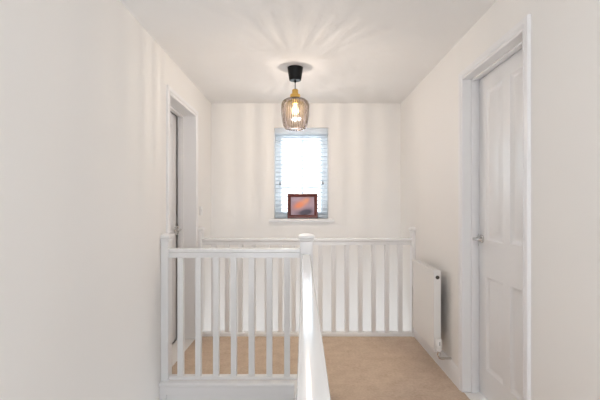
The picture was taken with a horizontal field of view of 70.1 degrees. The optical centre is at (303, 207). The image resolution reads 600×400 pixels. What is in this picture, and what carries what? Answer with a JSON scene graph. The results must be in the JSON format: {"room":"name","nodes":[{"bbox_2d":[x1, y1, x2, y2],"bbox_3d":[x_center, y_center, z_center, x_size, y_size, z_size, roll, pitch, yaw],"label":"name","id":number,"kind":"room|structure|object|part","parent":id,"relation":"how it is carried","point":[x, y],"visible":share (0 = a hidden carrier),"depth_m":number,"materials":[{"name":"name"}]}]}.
{"room":"stair landing","nodes":[
{"label":"stair landing","id":0,"kind":"room"},
{"bbox_2d":[0,0,210,399],"bbox_3d":[-1.070,1.317,1.798,0.160,4.865,6.097,0,0,0],"label":"wall","id":1,"kind":"structure","parent":0,"point":[83,83],"depth_m":1.94,"materials":[{"name":"white paint"}]},
{"bbox_2d":[166,85,197,342],"bbox_3d":[-1.083,0.158,3.520,0.223,2.085,0.878,0,0,0],"label":"door","id":2,"kind":"structure","parent":1,"relation":"in","point":[186,230],"depth_m":3.90,"materials":[{"name":"white paint"}]},
{"bbox_3d":[-0.981,0.158,3.520,0.018,2.085,0.878,0,0,0],"label":"architrave","id":3,"kind":"part","parent":2,"relation":"part of","materials":[{"name":"white paint"}]},
{"bbox_2d":[170,111,177,344],"bbox_3d":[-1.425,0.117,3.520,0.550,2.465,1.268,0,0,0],"label":"door","id":4,"kind":"structure","parent":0,"point":[170,111],"depth_m":4.10,"materials":[{"name":"white paint"}]},
{"bbox_2d":[211,103,400,330],"bbox_3d":[0.025,1.317,4.717,2.030,4.865,0.260,0,0,0],"label":"wall","id":5,"kind":"structure","parent":0,"point":[364,139],"depth_m":4.59,"materials":[{"name":"white paint"}]},
{"bbox_2d":[269,134,333,221],"bbox_3d":[-0.018,-0.350,4.665,0.687,1.009,0.264,0,0,0],"label":"window","id":6,"kind":"structure","parent":5,"relation":"in","point":[280,219],"depth_m":4.74,"materials":[{"name":"white plastic"}]},
{"bbox_2d":[275,128,327,215],"bbox_3d":[-0.025,-0.379,4.631,0.570,0.949,0.071,0,0,0],"label":"blind","id":7,"kind":"object","parent":6,"relation":"attached to","point":[320,131],"visible":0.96,"depth_m":4.64,"materials":[{"name":"white"}]},
{"bbox_3d":[0.182,-0.361,4.639,0.002,0.898,0.054,0,0,0],"label":"ladder cord","id":8,"kind":"part","parent":7,"relation":"part of","materials":[{"name":"white fabric"}]},
{"bbox_3d":[-0.018,0.136,4.635,0.687,0.036,0.204,0,0,0],"label":"sill","id":9,"kind":"part","parent":6,"relation":"part of","materials":[{"name":"white paint"}]},
{"bbox_3d":[-0.025,-0.358,4.758,0.494,0.869,0.066,0,0,0],"label":"sash","id":10,"kind":"part","parent":6,"relation":"part of","materials":[{"name":"white plastic"}]},
{"bbox_2d":[287,194,317,217],"bbox_3d":[-0.011,-0.016,4.573,0.322,0.266,0.053,0,0,0],"label":"picture frame","id":11,"kind":"object","parent":6,"relation":"on","point":[298,205],"visible":1,"depth_m":4.57,"materials":[{"name":"red wood"}]},
{"bbox_2d":[291,197,313,214],"bbox_3d":[-0.011,-0.016,4.578,0.250,0.194,0.003,0,-7,0],"label":"print","id":12,"kind":"object","parent":11,"relation":"attached to","point":[299,205],"depth_m":4.58},
{"bbox_2d":[120,0,496,102],"bbox_3d":[0.025,-1.175,1.798,2.350,0.120,6.097,0,0,0],"label":"ceiling","id":13,"kind":"structure","parent":0,"point":[232,51],"depth_m":2.89,"materials":[{"name":"white paint"}]},
{"bbox_2d":[281,65,308,130],"bbox_3d":[-0.067,-0.867,3.410,0.224,0.496,0.223,0,0,9],"label":"pendant light","id":14,"kind":"object","parent":13,"relation":"hanging from","point":[294,71],"visible":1,"depth_m":3.37,"materials":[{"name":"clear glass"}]},
{"bbox_3d":[-0.067,-0.747,3.410,0.224,0.256,0.223,0,0,0],"label":"lamp shade","id":15,"kind":"part","parent":14,"relation":"part of","materials":[{"name":"clear glass"}]},
{"bbox_2d":[172,337,469,399],"bbox_3d":[0.025,1.330,1.366,2.030,0.260,5.232,0,0,0],"label":"floor","id":16,"kind":"structure","parent":0,"point":[358,368],"depth_m":3.25,"materials":[{"name":"beige carpet"}]},
{"bbox_2d":[160,233,173,380],"bbox_3d":[-0.958,0.693,3.010,0.064,1.019,0.114,0,0,0],"label":"newel post","id":17,"kind":"object","parent":16,"relation":"on","point":[166,238],"visible":0.98,"depth_m":2.96,"materials":[{"name":"white wood"}]},
{"bbox_2d":[198,227,204,331],"bbox_3d":[-0.962,0.842,4.012,0.057,1.317,0.108,0,0,0],"label":"newel post","id":18,"kind":"object","parent":16,"relation":"on","point":[201,231],"visible":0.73,"depth_m":4.00,"materials":[{"name":"white wood"}]},
{"bbox_2d":[159,380,296,399],"bbox_3d":[-0.507,1.425,2.958,0.965,0.449,0.045,0,0,0],"label":"fascia","id":19,"kind":"object","parent":16,"relation":"attached to","point":[165,393],"visible":0.61,"depth_m":2.94,"materials":[{"name":"white paint"}]},
{"bbox_2d":[158,382,296,386],"bbox_3d":[-0.507,1.215,2.935,0.965,0.027,0.030,0,0,0],"label":"nosing","id":20,"kind":"structure","parent":19,"relation":"attached to","point":[161,384],"depth_m":2.92,"materials":[{"name":"white paint"}]},
{"bbox_2d":[169,248,299,379],"bbox_3d":[-0.481,0.743,3.010,0.913,0.914,0.067,0,0,0],"label":"balustrade","id":21,"kind":"object","parent":16,"relation":"on","point":[180,254],"visible":0.99,"depth_m":2.99,"materials":[{"name":"white wood"}]},
{"bbox_3d":[-0.481,1.190,3.010,0.913,0.020,0.062,0,0,0],"label":"rail","id":22,"kind":"part","parent":21,"relation":"part of","materials":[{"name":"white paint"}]},
{"bbox_3d":[-0.481,0.318,3.010,0.913,0.064,0.067,0,0,0],"label":"handrail","id":23,"kind":"part","parent":21,"relation":"part of","materials":[{"name":"white wood"}]},
{"bbox_2d":[294,383,296,399],"bbox_3d":[-0.044,1.401,1.290,0.037,0.398,3.280,0,0,0],"label":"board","id":24,"kind":"object","parent":16,"relation":"attached to","point":[295,385],"visible":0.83,"depth_m":2.81,"materials":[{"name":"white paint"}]},
{"bbox_2d":[298,233,314,287],"bbox_3d":[0.020,0.891,3.010,0.114,1.417,0.114,0,0,0],"label":"newel post","id":25,"kind":"object","parent":16,"relation":"on","point":[306,240],"visible":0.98,"depth_m":2.96,"materials":[{"name":"white wood"}]},
{"bbox_2d":[202,238,411,336],"bbox_3d":[0.030,0.743,4.012,1.951,0.914,0.067,0,0,0],"label":"balustrade","id":26,"kind":"object","parent":16,"relation":"on","point":[213,242],"visible":0.87,"depth_m":3.99,"materials":[{"name":"white wood"}]},
{"bbox_3d":[0.030,0.318,4.012,1.951,0.064,0.067,0,0,0],"label":"handrail","id":27,"kind":"part","parent":26,"relation":"part of","materials":[{"name":"white wood"}]},
{"bbox_3d":[0.030,1.181,4.012,1.951,0.038,0.062,0,0,0],"label":"rail","id":28,"kind":"part","parent":26,"relation":"part of","materials":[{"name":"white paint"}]},
{"bbox_2d":[296,254,330,399],"bbox_3d":[0.018,0.762,1.355,0.062,0.876,3.220,0,0,0],"label":"balustrade","id":29,"kind":"object","parent":16,"relation":"on","point":[312,377],"visible":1,"depth_m":0.99,"materials":[{"name":"white wood"}]},
{"bbox_2d":[408,227,415,336],"bbox_3d":[1.017,0.842,4.012,0.046,1.317,0.108,0,0,0],"label":"newel post","id":30,"kind":"object","parent":16,"relation":"on","point":[412,230],"visible":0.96,"depth_m":3.99,"materials":[{"name":"white wood"}]},
{"bbox_2d":[401,0,599,399],"bbox_3d":[1.120,1.317,1.798,0.160,4.865,6.097,0,0,0],"label":"wall","id":31,"kind":"structure","parent":0,"point":[565,34],"depth_m":1.84,"materials":[{"name":"white paint"}]},
{"bbox_2d":[412,260,451,359],"bbox_3d":[0.983,0.760,3.329,0.112,0.624,0.672,0,0,0],"label":"radiator","id":32,"kind":"object","parent":31,"relation":"attached to","point":[426,279],"visible":1,"depth_m":3.21,"materials":[{"name":"white metal"}]},
{"bbox_3d":[0.953,0.739,3.662,0.052,0.582,0.006,0,0,0],"label":"panel","id":33,"kind":"part","parent":32,"relation":"part of","materials":[{"name":"white metal"}]},
{"bbox_3d":[0.936,0.737,3.357,0.014,0.562,0.579,0,0,0],"label":"panel","id":34,"kind":"part","parent":32,"relation":"part of","materials":[{"name":"white metal"}]},
{"bbox_2d":[412,260,438,271],"bbox_3d":[0.953,0.453,3.357,0.052,0.010,0.603,0,0,0],"label":"grille","id":35,"kind":"object","parent":32,"relation":"attached to","point":[420,264],"depth_m":3.32,"materials":[{"name":"white metal"}]},
{"bbox_3d":[0.953,0.739,3.053,0.052,0.582,0.006,0,0,0],"label":"panel","id":36,"kind":"part","parent":32,"relation":"part of","materials":[{"name":"white metal"}]},
{"bbox_2d":[414,329,457,387],"bbox_3d":[1.032,1.135,3.402,0.016,0.130,1.129,0,0,0],"label":"baseboard","id":37,"kind":"structure","parent":31,"relation":"attached to","point":[449,367],"depth_m":3.15,"materials":[{"name":"white paint"}]},
{"bbox_2d":[458,14,530,399],"bbox_3d":[1.111,0.158,2.396,0.178,2.085,0.877,0,0,0],"label":"door","id":38,"kind":"structure","parent":31,"relation":"in","point":[494,91],"depth_m":2.51,"materials":[{"name":"white paint"}]},
{"bbox_3d":[1.107,0.200,2.677,0.064,0.052,0.145,0,0,0],"label":"handle","id":39,"kind":"part","parent":38,"relation":"part of","materials":[{"name":"silver metal"}]}
]}

